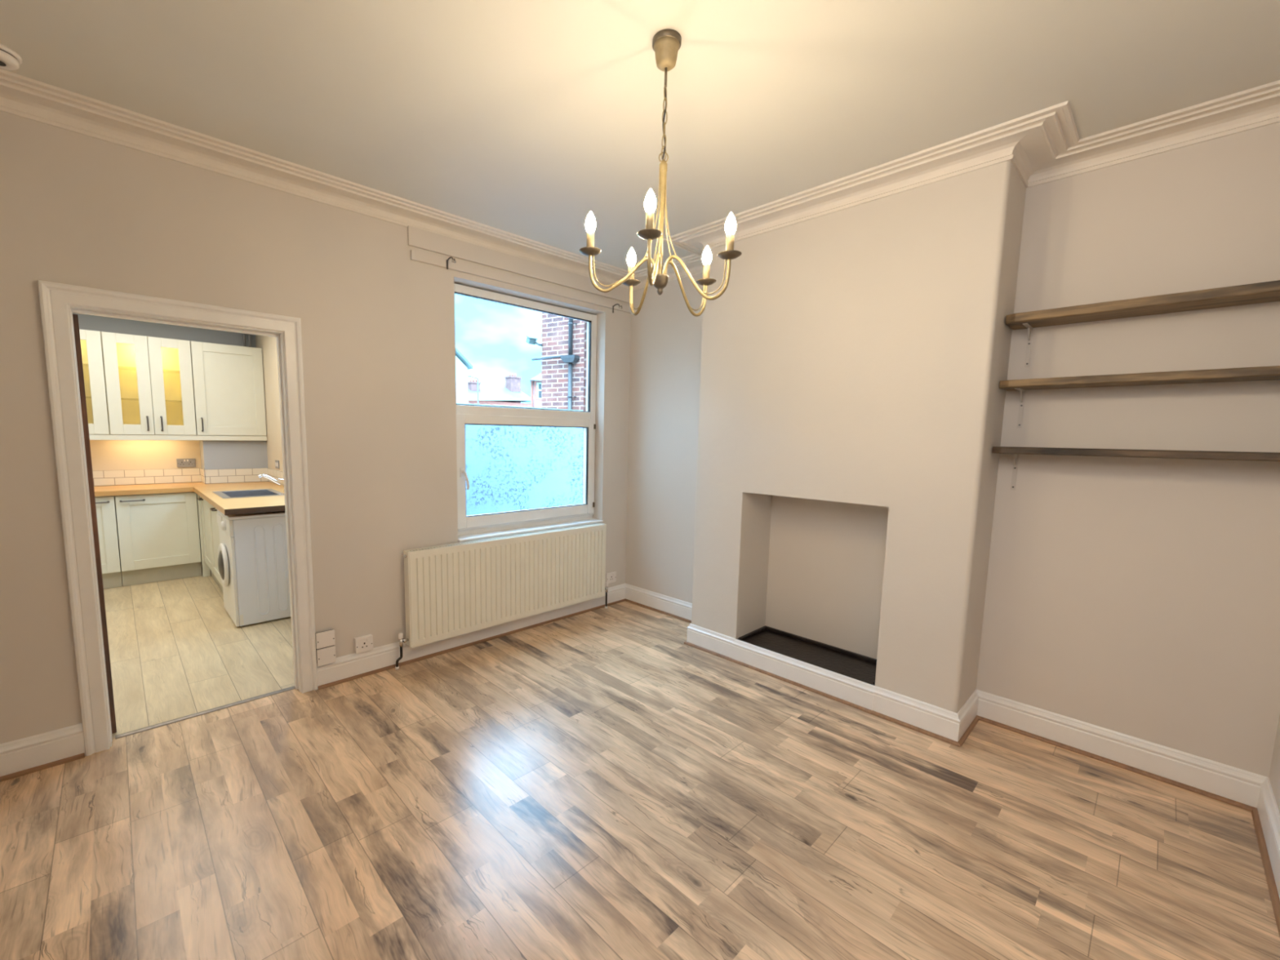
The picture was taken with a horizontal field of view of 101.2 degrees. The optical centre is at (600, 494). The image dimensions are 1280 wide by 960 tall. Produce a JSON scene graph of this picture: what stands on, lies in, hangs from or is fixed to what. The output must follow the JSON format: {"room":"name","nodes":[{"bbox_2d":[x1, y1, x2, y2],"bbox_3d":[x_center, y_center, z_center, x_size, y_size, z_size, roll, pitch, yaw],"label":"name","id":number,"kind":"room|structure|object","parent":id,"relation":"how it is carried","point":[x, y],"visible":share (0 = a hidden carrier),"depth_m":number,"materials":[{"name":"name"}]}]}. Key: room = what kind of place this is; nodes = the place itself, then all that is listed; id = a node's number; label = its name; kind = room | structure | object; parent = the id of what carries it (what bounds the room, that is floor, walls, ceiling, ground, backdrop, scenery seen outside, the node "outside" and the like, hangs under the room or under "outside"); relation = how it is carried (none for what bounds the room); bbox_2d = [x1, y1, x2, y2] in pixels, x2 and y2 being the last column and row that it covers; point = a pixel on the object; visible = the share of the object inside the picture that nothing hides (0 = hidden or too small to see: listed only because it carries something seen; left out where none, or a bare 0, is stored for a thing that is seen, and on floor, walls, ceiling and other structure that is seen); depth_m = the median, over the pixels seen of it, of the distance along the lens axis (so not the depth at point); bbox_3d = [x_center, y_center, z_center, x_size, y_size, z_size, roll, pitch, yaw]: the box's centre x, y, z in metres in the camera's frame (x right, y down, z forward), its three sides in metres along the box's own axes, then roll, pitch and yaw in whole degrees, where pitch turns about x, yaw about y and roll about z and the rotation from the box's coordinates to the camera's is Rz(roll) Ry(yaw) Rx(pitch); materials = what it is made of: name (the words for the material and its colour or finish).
{"room":"living room","nodes":[
{"label":"living room","id":0,"kind":"room"},
{"bbox_2d":[72,312,256,574],"bbox_3d":[-4.787,-0.453,5.230,2.620,2.720,0.122,-5,9,-43],"label":"wall","id":1,"kind":"structure","parent":0,"point":[106,455],"depth_m":5.30,"materials":[{"name":"beige paint"}]},
{"bbox_2d":[79,328,109,434],"bbox_3d":[-4.913,-1.015,4.724,0.652,0.935,0.337,-5,9,-43],"label":"upper cabinet","id":2,"kind":"object","parent":1,"relation":"attached to","point":[91,340],"visible":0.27,"depth_m":4.80,"materials":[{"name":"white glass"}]},
{"bbox_2d":[92,467,201,485],"bbox_3d":[-4.962,-0.149,5.016,1.835,0.147,0.008,-5,9,-43],"label":"trim","id":3,"kind":"structure","parent":1,"relation":"attached to","point":[103,477],"depth_m":5.33,"materials":[{"name":"tile"}]},
{"bbox_2d":[101,331,196,435],"bbox_3d":[-4.423,-1.055,5.151,0.642,0.935,0.375,-5,9,-43],"label":"upper cabinet","id":4,"kind":"object","parent":1,"relation":"attached to","point":[148,380],"visible":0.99,"depth_m":5.11,"materials":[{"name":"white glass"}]},
{"bbox_2d":[176,458,195,467],"bbox_3d":[-4.377,-0.332,5.537,0.158,0.090,0.013,-5,9,-43],"label":"socket","id":5,"kind":"object","parent":1,"relation":"attached to","point":[180,462],"visible":1,"depth_m":5.53,"materials":[{"name":"metal"}]},
{"bbox_2d":[190,341,266,435],"bbox_3d":[-3.963,-1.096,5.577,0.607,0.935,0.375,-5,9,-43],"label":"upper cabinet","id":6,"kind":"object","parent":1,"relation":"attached to","point":[228,390],"visible":0.98,"depth_m":5.46,"materials":[{"name":"white wood"}]},
{"bbox_2d":[242,333,251,346],"bbox_3d":[-3.889,-1.729,5.760,0.072,0.274,0.022,-5,9,-43],"label":"pipe","id":7,"kind":"object","parent":6,"relation":"on","point":[243,334],"visible":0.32,"depth_m":5.75,"materials":[{"name":"metal"}]},
{"bbox_2d":[199,440,267,469],"bbox_3d":[-3.990,-0.363,5.715,0.565,0.447,0.280,-5,9,-43],"label":"wall","id":8,"kind":"structure","parent":0,"point":[215,455],"depth_m":5.59,"materials":[{"name":"grey paint"}]},
{"bbox_2d":[88,434,266,440],"bbox_3d":[-4.357,-0.551,5.095,1.911,0.050,0.022,-5,9,-43],"label":"rail","id":9,"kind":"object","parent":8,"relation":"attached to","point":[92,437],"visible":0.56,"depth_m":5.21,"materials":[{"name":"white wood"}]},
{"bbox_2d":[200,467,267,484],"bbox_3d":[-3.988,-0.213,5.722,0.573,0.147,0.279,-5,9,-43],"label":"backsplash","id":10,"kind":"structure","parent":8,"relation":"attached to","point":[231,475],"depth_m":5.59,"materials":[{"name":"tile"}]},
{"bbox_2d":[255,334,283,485],"bbox_3d":[-2.569,-0.357,4.687,0.120,2.720,3.709,-5,9,-43],"label":"wall","id":11,"kind":"structure","parent":0,"point":[268,344],"depth_m":5.47,"materials":[{"name":"beige paint"}]},
{"bbox_2d":[266,467,284,484],"bbox_3d":[-2.784,-0.096,4.849,0.009,0.147,2.651,-5,9,-43],"label":"trim","id":12,"kind":"structure","parent":11,"relation":"attached to","point":[276,474],"depth_m":5.53,"materials":[{"name":"tile"}]},
{"bbox_2d":[275,460,279,468],"bbox_3d":[-3.369,-0.311,5.457,0.012,0.086,0.150,-5,9,-43],"label":"wall switch","id":13,"kind":"object","parent":11,"relation":"attached to","point":[277,462],"visible":1,"depth_m":5.43,"materials":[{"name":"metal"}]},
{"bbox_2d":[0,111,631,743],"bbox_3d":[-1.463,-0.281,3.115,5.100,2.754,0.166,-5,9,-43],"label":"wall","id":14,"kind":"structure","parent":0,"point":[77,209],"depth_m":2.70,"materials":[{"name":"paint"}]},
{"bbox_2d":[0,752,84,782],"bbox_3d":[-2.723,1.206,1.974,1.114,0.016,0.016,-5,9,-43],"label":"trim","id":15,"kind":"structure","parent":14,"relation":"attached to","point":[80,756],"depth_m":2.26,"materials":[{"name":"brown wood"}]},
{"bbox_2d":[0,723,85,776],"bbox_3d":[-2.732,1.138,1.979,1.116,0.149,0.020,-5,9,-43],"label":"baseboard","id":16,"kind":"structure","parent":14,"relation":"attached to","point":[24,753],"depth_m":2.26,"materials":[{"name":"white paint"}]},
{"bbox_2d":[72,314,116,733],"bbox_3d":[-2.348,0.178,2.435,0.020,1.961,0.031,-5,9,-43],"label":"door frame","id":17,"kind":"structure","parent":14,"relation":"attached to","point":[75,317],"depth_m":2.42,"materials":[{"name":"wood"}]},
{"bbox_2d":[37,280,318,755],"bbox_3d":[-2.011,0.148,2.632,0.816,1.992,0.133,-5,9,-43],"label":"door frame","id":18,"kind":"structure","parent":14,"relation":"in","point":[72,308],"depth_m":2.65,"materials":[{"name":"white paint"}]},
{"bbox_2d":[115,685,295,738],"bbox_3d":[-2.035,1.132,2.761,0.766,0.007,0.036,-5,9,-43],"label":"trim","id":19,"kind":"structure","parent":14,"relation":"attached to","point":[131,732],"depth_m":2.72,"materials":[{"name":"metal"}]},
{"bbox_2d":[0,68,629,288],"bbox_3d":[-1.353,-1.594,2.797,4.600,0.070,0.202,-5,9,-43],"label":"trim","id":20,"kind":"structure","parent":14,"relation":"attached to","point":[23,96],"depth_m":2.52,"materials":[{"name":"paint"}]},
{"bbox_2d":[315,629,335,648],"bbox_3d":[-1.581,0.829,3.008,0.097,0.090,0.034,-5,9,-43],"label":"plate","id":21,"kind":"object","parent":14,"relation":"attached to","point":[325,638],"visible":1,"depth_m":3.00,"materials":[{"name":"white plastic"}]},
{"bbox_2d":[315,644,336,666],"bbox_3d":[-1.582,0.927,3.018,0.097,0.096,0.036,-5,9,-43],"label":"plate","id":22,"kind":"object","parent":14,"relation":"attached to","point":[325,655],"visible":0.99,"depth_m":3.00,"materials":[{"name":"white plastic"}]},
{"bbox_2d":[354,634,373,653],"bbox_3d":[-1.428,0.902,3.160,0.100,0.091,0.034,-5,9,-43],"label":"wall socket","id":23,"kind":"object","parent":14,"relation":"attached to","point":[363,643],"visible":1,"depth_m":3.15,"materials":[{"name":"white plastic"}]},
{"bbox_2d":[446,256,456,269],"bbox_3d":[-0.930,-1.442,3.254,0.020,0.066,0.102,-5,9,-43],"label":"curtain hook","id":24,"kind":"object","parent":14,"relation":"attached to","point":[451,257],"visible":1,"depth_m":3.26,"materials":[{"name":"grey metal"}]},
{"bbox_2d":[316,583,625,685],"bbox_3d":[-0.698,0.958,3.861,2.530,0.149,0.020,-5,9,-43],"label":"baseboard","id":25,"kind":"structure","parent":14,"relation":"attached to","point":[346,666],"depth_m":3.44,"materials":[{"name":"white paint"}]},
{"bbox_2d":[318,598,625,689],"bbox_3d":[-0.695,1.026,3.852,2.512,0.016,0.016,-5,9,-43],"label":"trim","id":26,"kind":"structure","parent":14,"relation":"attached to","point":[322,686],"depth_m":3.57,"materials":[{"name":"brown wood"}]},
{"bbox_2d":[403,523,606,648],"bbox_3d":[-0.597,0.602,3.833,1.685,0.610,0.072,-5,9,-43],"label":"radiator","id":27,"kind":"object","parent":14,"relation":"attached to","point":[451,590],"visible":1,"depth_m":3.67,"materials":[{"name":"metal"}]},
{"bbox_2d":[404,523,605,552],"bbox_3d":[-0.590,0.301,3.803,1.664,0.006,0.070,-5,9,-43],"label":"grille","id":28,"kind":"object","parent":27,"relation":"attached to","point":[467,544],"depth_m":3.70,"materials":[{"name":"metal"}]},
{"bbox_2d":[407,225,629,302],"bbox_3d":[-0.443,-1.606,3.776,1.926,0.110,0.016,-5,9,-43],"label":"trim","id":29,"kind":"structure","parent":14,"relation":"attached to","point":[417,237],"depth_m":3.57,"materials":[{"name":"paint"}]},
{"bbox_2d":[410,249,631,313],"bbox_3d":[-0.438,-1.499,3.792,1.912,0.055,0.020,-5,9,-43],"label":"trim","id":30,"kind":"structure","parent":14,"relation":"attached to","point":[415,255],"depth_m":3.62,"materials":[{"name":"paint"}]},
{"bbox_2d":[453,283,603,542],"bbox_3d":[-0.513,-0.579,3.954,1.332,1.716,0.183,-5,9,-43],"label":"window","id":31,"kind":"structure","parent":14,"relation":"in","point":[486,526],"depth_m":3.98,"materials":[{"name":"white plastic"}]},
{"bbox_2d":[605,571,616,583],"bbox_3d":[0.091,0.727,4.574,0.117,0.093,0.016,-5,9,-43],"label":"wall socket","id":32,"kind":"object","parent":14,"relation":"attached to","point":[611,577],"visible":0.91,"depth_m":4.57,"materials":[{"name":"white plastic"}]},
{"bbox_2d":[612,303,622,313],"bbox_3d":[0.134,-1.509,4.243,0.020,0.066,0.102,-5,9,-43],"label":"curtain hook","id":33,"kind":"object","parent":14,"relation":"attached to","point":[620,307],"visible":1,"depth_m":4.25,"materials":[{"name":"grey metal"}]},
{"bbox_2d":[582,321,586,503],"bbox_3d":[-0.495,-0.187,4.203,2.220,3.154,0.078,-5,9,-43],"label":"wall","id":34,"kind":"structure","parent":0,"point":[585,322],"depth_m":4.47,"materials":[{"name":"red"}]},
{"bbox_2d":[0,565,1279,959],"bbox_3d":[-1.546,1.137,3.267,4.600,0.100,7.443,-5,9,-43],"label":"floor","id":35,"kind":"structure","parent":0,"point":[601,784],"depth_m":1.99,"materials":[{"name":"brown laminate"}]},
{"bbox_2d":[94,495,122,588],"bbox_3d":[-4.819,0.431,4.791,0.601,0.858,0.616,-5,9,-43],"label":"base cabinet","id":36,"kind":"object","parent":35,"relation":"on","point":[105,505],"visible":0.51,"depth_m":4.75,"materials":[{"name":"white wood"}]},
{"bbox_2d":[115,491,201,586],"bbox_3d":[-4.380,0.392,5.197,0.591,0.858,0.616,-5,9,-43],"label":"base cabinet","id":37,"kind":"object","parent":35,"relation":"on","point":[159,540],"visible":0.98,"depth_m":5.00,"materials":[{"name":"white wood"}]},
{"bbox_2d":[196,493,220,588],"bbox_3d":[-3.548,0.403,5.212,0.676,0.858,0.614,-5,9,-43],"label":"base cabinet","id":38,"kind":"object","parent":35,"relation":"on","point":[202,505],"visible":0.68,"depth_m":5.12,"materials":[{"name":"white wood"}]},
{"bbox_2d":[93,481,284,515],"bbox_3d":[-3.902,0.046,4.299,2.389,0.042,2.509,-5,9,-43],"label":"countertop","id":39,"kind":"structure","parent":38,"relation":"on","point":[233,506],"depth_m":4.79,"materials":[{"name":"brown wood"}]},
{"bbox_2d":[212,488,284,498],"bbox_3d":[-3.140,0.064,4.691,0.465,0.149,0.635,-5,9,-43],"label":"sink","id":40,"kind":"object","parent":39,"relation":"in","point":[260,492],"visible":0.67,"depth_m":4.84,"materials":[{"name":"silver metal"}]},
{"bbox_2d":[257,474,284,490],"bbox_3d":[-3.028,-0.108,4.859,0.252,0.165,0.052,-5,9,-43],"label":"tap","id":41,"kind":"object","parent":39,"relation":"on","point":[260,475],"visible":0.68,"depth_m":4.84,"materials":[{"name":"silver metal"}]},
{"bbox_2d":[208,502,222,591],"bbox_3d":[-3.109,0.468,4.744,0.676,0.849,0.665,-5,9,-43],"label":"base cabinet","id":42,"kind":"object","parent":35,"relation":"on","point":[214,527],"visible":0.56,"depth_m":4.64,"materials":[{"name":"white wood"}]},
{"bbox_2d":[216,509,290,626],"bbox_3d":[-2.693,0.537,4.239,0.645,0.838,0.594,-5,9,-43],"label":"washing machine","id":43,"kind":"object","parent":35,"relation":"on","point":[253,560],"visible":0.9,"depth_m":3.96,"materials":[{"name":"grey metal"}]},
{"bbox_2d":[395,632,408,670],"bbox_3d":[-1.244,0.976,3.275,0.086,0.226,0.028,-5,9,-43],"label":"radiator valve","id":44,"kind":"object","parent":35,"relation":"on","point":[402,640],"visible":1,"depth_m":3.26,"materials":[{"name":"silver metal"}]},
{"bbox_2d":[604,582,608,608],"bbox_3d":[0.037,0.862,4.460,0.059,0.226,0.028,-5,9,-43],"label":"radiator valve","id":45,"kind":"object","parent":35,"relation":"on","point":[606,583],"visible":0.94,"depth_m":4.46,"materials":[{"name":"silver metal"}]},
{"bbox_2d":[0,0,1279,271],"bbox_3d":[-0.235,-1.552,1.593,5.000,0.150,4.123,-5,9,-43],"label":"ceiling","id":46,"kind":"structure","parent":0,"point":[526,118],"depth_m":1.90,"materials":[{"name":"paint"}]},
{"bbox_2d":[0,43,22,70],"bbox_3d":[-2.079,-1.509,1.807,0.116,0.039,0.116,-5,9,-43],"label":"smoke detector","id":47,"kind":"object","parent":46,"relation":"attached to","point":[10,60],"visible":1,"depth_m":1.81,"materials":[{"name":"white plastic"}]},
{"bbox_2d":[579,29,741,316],"bbox_3d":[0.226,-1.063,1.768,0.517,0.845,0.532,-5,9,-43],"label":"chandelier","id":48,"kind":"object","parent":46,"relation":"hanging from","point":[666,43],"visible":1,"depth_m":1.75,"materials":[{"name":"gold metal"}]},
{"bbox_2d":[691,160,1026,713],"bbox_3d":[1.345,-0.239,3.131,0.372,2.754,1.610,-5,9,-43],"label":"wall","id":49,"kind":"structure","parent":0,"point":[860,353],"depth_m":2.72,"materials":[{"name":"paint"}]},
{"bbox_2d":[737,625,876,685],"bbox_3d":[1.323,1.002,3.275,0.368,0.044,0.863,-5,9,-43],"label":"hearth","id":50,"kind":"object","parent":49,"relation":"on","point":[849,664],"visible":0.63,"depth_m":3.29,"materials":[{"name":"black stone"}]},
{"bbox_2d":[684,641,960,746],"bbox_3d":[1.169,1.135,3.141,0.016,0.016,1.676,-5,9,-43],"label":"trim","id":51,"kind":"structure","parent":49,"relation":"attached to","point":[860,708],"depth_m":2.96,"materials":[{"name":"brown wood"}]},
{"bbox_2d":[662,100,1079,254],"bbox_3d":[1.292,-1.565,2.912,0.574,0.070,2.015,-5,9,-43],"label":"trim","id":52,"kind":"structure","parent":49,"relation":"attached to","point":[1030,141],"depth_m":2.47,"materials":[{"name":"paint"}]},
{"bbox_2d":[625,121,1279,777],"bbox_3d":[1.506,-0.214,3.381,0.200,2.854,4.103,-5,9,-43],"label":"wall","id":53,"kind":"structure","parent":0,"point":[1139,597],"depth_m":2.36,"materials":[{"name":"paint"}]},
{"bbox_2d":[625,598,691,622],"bbox_3d":[0.547,0.990,4.347,0.016,0.016,0.981,-5,9,-43],"label":"trim","id":54,"kind":"structure","parent":53,"relation":"attached to","point":[626,600],"depth_m":4.41,"materials":[{"name":"brown wood"}]},
{"bbox_2d":[625,583,692,620],"bbox_3d":[0.560,0.922,4.350,0.020,0.149,1.016,-5,9,-43],"label":"baseboard","id":55,"kind":"structure","parent":53,"relation":"attached to","point":[681,608],"depth_m":4.41,"materials":[{"name":"white paint"}]},
{"bbox_2d":[632,253,703,290],"bbox_3d":[0.534,-1.699,3.992,0.202,0.070,1.016,-5,9,-43],"label":"trim","id":56,"kind":"structure","parent":53,"relation":"attached to","point":[694,263],"depth_m":3.98,"materials":[{"name":"paint"}]},
{"bbox_2d":[958,715,978,747],"bbox_3d":[1.870,1.200,2.664,0.388,0.016,0.016,-5,9,-43],"label":"trim","id":57,"kind":"structure","parent":53,"relation":"attached to","point":[966,733],"depth_m":2.65,"materials":[{"name":"brown wood"}]},
{"bbox_2d":[686,623,1266,808],"bbox_3d":[1.642,1.100,2.921,0.394,0.149,2.607,-5,9,-43],"label":"baseboard","id":58,"kind":"structure","parent":53,"relation":"attached to","point":[1235,784],"depth_m":2.62,"materials":[{"name":"white paint"}]},
{"bbox_2d":[977,715,1256,811],"bbox_3d":[2.322,1.231,2.453,0.016,0.016,0.942,-5,9,-43],"label":"trim","id":59,"kind":"structure","parent":53,"relation":"attached to","point":[1169,781],"depth_m":2.38,"materials":[{"name":"brown wood"}]},
{"bbox_2d":[991,446,1279,489],"bbox_3d":[2.279,-0.083,2.244,0.223,0.216,0.967,-5,9,-43],"label":"wooden shelf","id":60,"kind":"object","parent":53,"relation":"attached to","point":[1015,451],"visible":1,"depth_m":2.16,"materials":[{"name":"brown wood"}]},
{"bbox_2d":[999,365,1279,427],"bbox_3d":[2.290,-0.393,2.215,0.208,0.220,0.967,-5,9,-43],"label":"wooden shelf","id":61,"kind":"object","parent":53,"relation":"attached to","point":[1273,372],"visible":1,"depth_m":2.16,"materials":[{"name":"brown wood"}]},
{"bbox_2d":[1005,280,1279,367],"bbox_3d":[2.294,-0.691,2.181,0.208,0.226,0.967,-5,9,-43],"label":"wooden shelf","id":62,"kind":"object","parent":53,"relation":"attached to","point":[1265,291],"visible":1,"depth_m":2.15,"materials":[{"name":"brown wood"}]},
{"bbox_2d":[1027,80,1279,187],"bbox_3d":[2.308,-1.458,2.098,0.202,0.070,0.977,-5,9,-43],"label":"trim","id":63,"kind":"structure","parent":53,"relation":"attached to","point":[1259,106],"depth_m":2.13,"materials":[{"name":"paint"}]},
{"bbox_2d":[1268,714,1279,813],"bbox_3d":[1.077,0.122,0.336,4.600,2.854,0.200,-5,9,-43],"label":"wall","id":64,"kind":"structure","parent":0,"point":[1274,774],"depth_m":2.02,"materials":[{"name":"paint"}]},
{"bbox_2d":[1251,808,1279,937],"bbox_3d":[0.965,1.422,0.569,4.582,0.016,0.016,-5,9,-43],"label":"trim","id":65,"kind":"structure","parent":64,"relation":"attached to","point":[1270,879],"depth_m":1.82,"materials":[{"name":"brown wood"}]},
{"bbox_2d":[1257,777,1279,899],"bbox_3d":[0.983,1.357,0.556,4.600,0.149,0.020,-5,9,-43],"label":"baseboard","id":66,"kind":"structure","parent":64,"relation":"attached to","point":[1267,806],"depth_m":1.91,"materials":[{"name":"white paint"}]},
{"label":"outside","id":67,"kind":"structure","parent":0,"visible":0},
{"bbox_3d":[-12.735,-2.756,40.503,90.000,0.150,69.695,-5,9,-43],"label":"ground","id":68,"kind":"structure","parent":67,"visible":0},
{"bbox_2d":[455,347,472,403],"bbox_3d":[-7.754,-3.109,17.356,4.360,5.890,6.250,-5,9,-43],"label":"house","id":69,"kind":"structure","parent":68,"relation":"on","point":[463,365],"depth_m":16.38,"materials":[{"name":"stone"}]},
{"bbox_2d":[467,375,478,404],"bbox_3d":[-6.775,-3.779,27.856,0.675,4.900,0.120,-5,9,-43],"label":"street lamp","id":70,"kind":"object","parent":68,"relation":"on","point":[468,375],"visible":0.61,"depth_m":27.80,"materials":[{"name":"metal"}]},
{"bbox_2d":[467,373,531,407],"bbox_3d":[-10.548,-6.112,40.401,7.900,6.610,7.800,-5,9,-43],"label":"house","id":71,"kind":"structure","parent":68,"relation":"on","point":[509,393],"depth_m":39.41,"materials":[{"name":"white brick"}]},
{"bbox_2d":[456,403,583,515],"bbox_3d":[-0.914,0.067,6.436,4.520,2.236,0.250,-5,9,-43],"label":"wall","id":72,"kind":"structure","parent":68,"relation":"on","point":[508,468],"depth_m":6.24,"materials":[{"name":"glass"}]},
{"bbox_2d":[529,372,541,408],"bbox_3d":[-2.042,-3.837,26.795,3.056,5.400,7.949,0,6,-7],"label":"house","id":73,"kind":"structure","parent":68,"relation":"on","point":[535,382],"depth_m":23.17,"materials":[{"name":"white brick"}]},
{"bbox_2d":[541,312,584,410],"bbox_3d":[0.461,-2.051,9.645,2.350,5.770,2.900,5,8,32],"label":"brick building","id":74,"kind":"structure","parent":68,"relation":"on","point":[554,328],"depth_m":8.87,"materials":[{"name":"brick"}]},
{"bbox_2d":[525,335,542,346],"bbox_3d":[-1.144,-2.629,8.992,0.230,0.169,0.209,-5,9,-43],"label":"security light","id":75,"kind":"object","parent":74,"relation":"attached to","point":[530,340],"visible":1,"depth_m":8.97,"materials":[{"name":"paint"}]},
{"bbox_2d":[560,318,579,409],"bbox_3d":[-0.512,-1.880,8.702,0.280,5.590,0.148,5,8,32],"label":"drainpipe","id":76,"kind":"object","parent":74,"relation":"attached to","point":[571,358],"visible":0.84,"depth_m":8.64,"materials":[{"name":"paint"}]},
{"bbox_2d":[531,355,563,360],"bbox_3d":[-0.905,-2.315,8.906,0.656,0.057,0.044,5,8,32],"label":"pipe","id":77,"kind":"object","parent":76,"relation":"attached to","point":[558,356],"visible":0.82,"depth_m":8.89,"materials":[{"name":"paint"}]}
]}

